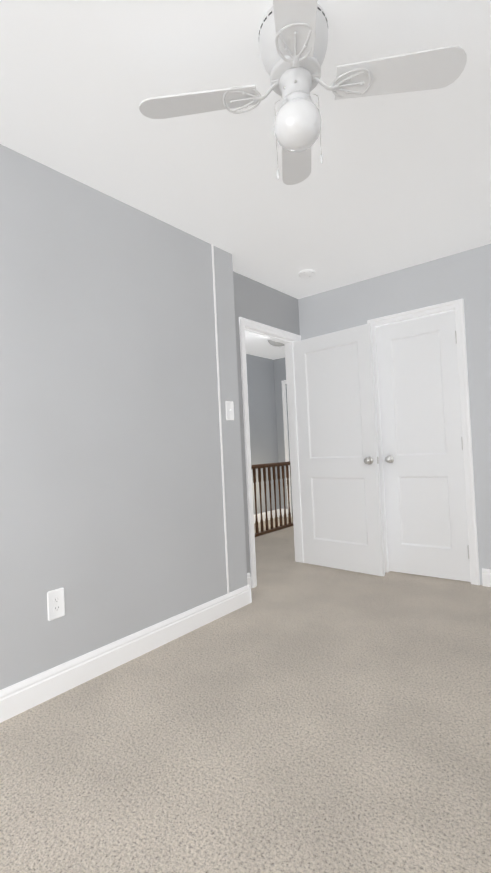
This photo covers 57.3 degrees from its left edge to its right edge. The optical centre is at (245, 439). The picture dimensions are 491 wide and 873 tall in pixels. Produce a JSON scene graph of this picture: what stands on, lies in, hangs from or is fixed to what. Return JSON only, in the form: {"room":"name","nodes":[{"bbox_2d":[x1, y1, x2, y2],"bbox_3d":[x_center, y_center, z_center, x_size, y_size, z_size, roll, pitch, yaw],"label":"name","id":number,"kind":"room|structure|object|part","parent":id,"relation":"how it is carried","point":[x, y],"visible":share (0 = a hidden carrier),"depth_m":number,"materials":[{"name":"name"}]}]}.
{"room":"empty bedroom","nodes":[
{"label":"empty bedroom","id":0,"kind":"room"},
{"bbox_2d":[0,144,247,689],"bbox_3d":[-1.320,-0.057,1.791,0.310,2.440,3.710,-4,-2,39],"label":"wall","id":1,"kind":"structure","parent":0,"point":[111,509],"depth_m":2.30,"materials":[{"name":"grey paint"}]},
{"bbox_2d":[47,588,64,620],"bbox_3d":[-0.860,0.748,2.043,0.008,0.130,0.080,-4,-2,39],"label":"outlet","id":2,"kind":"object","parent":1,"relation":"attached to","point":[55,604],"visible":1,"depth_m":2.04,"materials":[{"name":"white plastic"}]},
{"bbox_2d":[0,580,251,722],"bbox_3d":[-1.096,1.091,1.716,0.016,0.122,3.606,-4,-2,39],"label":"baseboard","id":3,"kind":"structure","parent":1,"relation":"attached to","point":[27,694],"depth_m":2.23,"materials":[{"name":"white wood"}]},
{"bbox_2d":[211,244,228,593],"bbox_3d":[-0.166,-0.145,2.979,0.006,2.320,0.016,-4,-2,39],"label":"trim","id":4,"kind":"structure","parent":1,"relation":"attached to","point":[220,419],"depth_m":2.98,"materials":[{"name":"white wood"}]},
{"bbox_2d":[225,401,233,419],"bbox_3d":[-0.101,-0.197,3.054,0.018,0.130,0.080,-4,-2,39],"label":"light switch","id":5,"kind":"object","parent":1,"relation":"attached to","point":[229,410],"visible":1,"depth_m":3.05,"materials":[{"name":"white plastic"}]},
{"bbox_2d":[0,517,490,872],"bbox_3d":[0.140,1.169,2.850,4.750,0.100,7.160,-4,-2,39],"label":"floor","id":6,"kind":"structure","parent":0,"point":[296,717],"depth_m":1.62,"materials":[{"name":"carpet"}]},
{"bbox_2d":[251,461,292,536],"bbox_3d":[0.294,0.625,5.729,0.116,1.100,1.513,-4,-2,39],"label":"railing","id":7,"kind":"object","parent":6,"relation":"on","point":[264,467],"visible":0.58,"depth_m":5.75,"materials":[{"name":"brown wood"}]},
{"bbox_2d":[0,0,490,359],"bbox_3d":[0.020,-1.367,2.906,4.750,0.100,7.160,-4,-2,39],"label":"ceiling","id":8,"kind":"structure","parent":0,"point":[395,182],"depth_m":1.96,"materials":[{"name":"white paint"}]},
{"bbox_2d":[267,339,284,347],"bbox_3d":[0.430,-1.212,5.646,0.310,0.128,0.310,-4,-2,39],"label":"flush light","id":9,"kind":"object","parent":8,"relation":"attached to","point":[274,343],"visible":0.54,"depth_m":5.60,"materials":[{"name":"white glass"}]},
{"bbox_2d":[139,0,466,184],"bbox_3d":[0.167,-1.108,1.471,0.780,0.495,0.780,-2,-2,-38],"label":"ceiling fan","id":10,"kind":"object","parent":8,"relation":"hanging from","point":[293,39],"visible":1,"depth_m":1.43,"materials":[{"name":"white metal"}]},
{"bbox_3d":[0.172,-0.992,1.470,0.133,0.265,0.078,-4,-2,39],"label":"cord","id":11,"kind":"part","parent":10,"relation":"part of","materials":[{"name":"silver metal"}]},
{"bbox_2d":[299,269,314,278],"bbox_3d":[0.487,-1.305,3.559,0.130,0.038,0.130,-4,-2,39],"label":"smoke detector","id":12,"kind":"object","parent":8,"relation":"attached to","point":[306,273],"visible":1,"depth_m":3.52,"materials":[{"name":"white plastic"}]},
{"bbox_2d":[246,354,279,514],"bbox_3d":[-0.931,0.002,5.310,0.120,2.440,4.640,-4,-2,39],"label":"wall","id":13,"kind":"structure","parent":0,"point":[262,411],"depth_m":6.71,"materials":[{"name":"grey paint"}]},
{"bbox_2d":[254,509,282,523],"bbox_3d":[-0.824,1.156,5.242,0.016,0.122,4.400,-4,-2,39],"label":"baseboard","id":14,"kind":"structure","parent":13,"relation":"attached to","point":[268,514],"depth_m":6.68,"materials":[{"name":"white wood"}]},
{"bbox_2d":[233,271,299,576],"bbox_3d":[0.173,-0.083,3.799,0.120,2.440,1.290,-4,-2,39],"label":"wall","id":15,"kind":"structure","parent":0,"point":[255,301],"depth_m":3.65,"materials":[{"name":"grey paint"}]},
{"bbox_2d":[239,317,304,587],"bbox_3d":[0.226,0.090,3.851,0.156,2.092,0.885,-4,-2,39],"label":"door frame","id":16,"kind":"structure","parent":15,"relation":"attached to","point":[261,330],"depth_m":4.07,"materials":[{"name":"white wood"}]},
{"bbox_2d":[294,323,384,575],"bbox_3d":[0.771,0.094,3.835,0.766,2.008,0.155,-4,-2,44],"label":"entry door","id":17,"kind":"structure","parent":16,"relation":"attached to","point":[339,457],"depth_m":3.79,"materials":[{"name":"white wood"}]},
{"bbox_2d":[273,358,292,511],"bbox_3d":[1.189,-0.071,6.504,1.690,2.440,0.120,-4,-2,39],"label":"wall","id":18,"kind":"structure","parent":0,"point":[279,370],"depth_m":6.94,"materials":[{"name":"grey paint"}]},
{"bbox_2d":[281,380,291,516],"bbox_3d":[0.944,0.118,6.616,0.870,2.090,0.018,-4,-2,39],"label":"door frame","id":19,"kind":"structure","parent":18,"relation":"attached to","point":[285,421],"depth_m":6.87,"materials":[{"name":"white wood"}]},
{"bbox_2d":[298,244,490,584],"bbox_3d":[1.683,-0.164,3.334,2.820,2.440,0.120,-4,-2,39],"label":"wall","id":20,"kind":"structure","parent":0,"point":[465,276],"depth_m":3.32,"materials":[{"name":"grey paint"}]},
{"bbox_2d":[376,311,470,581],"bbox_3d":[1.381,0.059,3.527,0.621,2.008,0.155,-4,-2,39],"label":"closet door","id":21,"kind":"structure","parent":20,"relation":"in","point":[423,463],"depth_m":3.50,"materials":[{"name":"white wood"}]},
{"bbox_2d":[367,299,479,584],"bbox_3d":[1.397,0.028,3.554,0.740,2.092,0.138,-4,-2,39],"label":"trim","id":22,"kind":"structure","parent":20,"relation":"attached to","point":[457,306],"depth_m":3.31,"materials":[{"name":"white wood"}]},
{"bbox_2d":[482,568,490,586],"bbox_3d":[2.192,0.962,2.854,1.240,0.122,0.016,-4,-2,39],"label":"baseboard","id":23,"kind":"structure","parent":20,"relation":"attached to","point":[486,573],"depth_m":3.22,"materials":[{"name":"white wood"}]}
]}

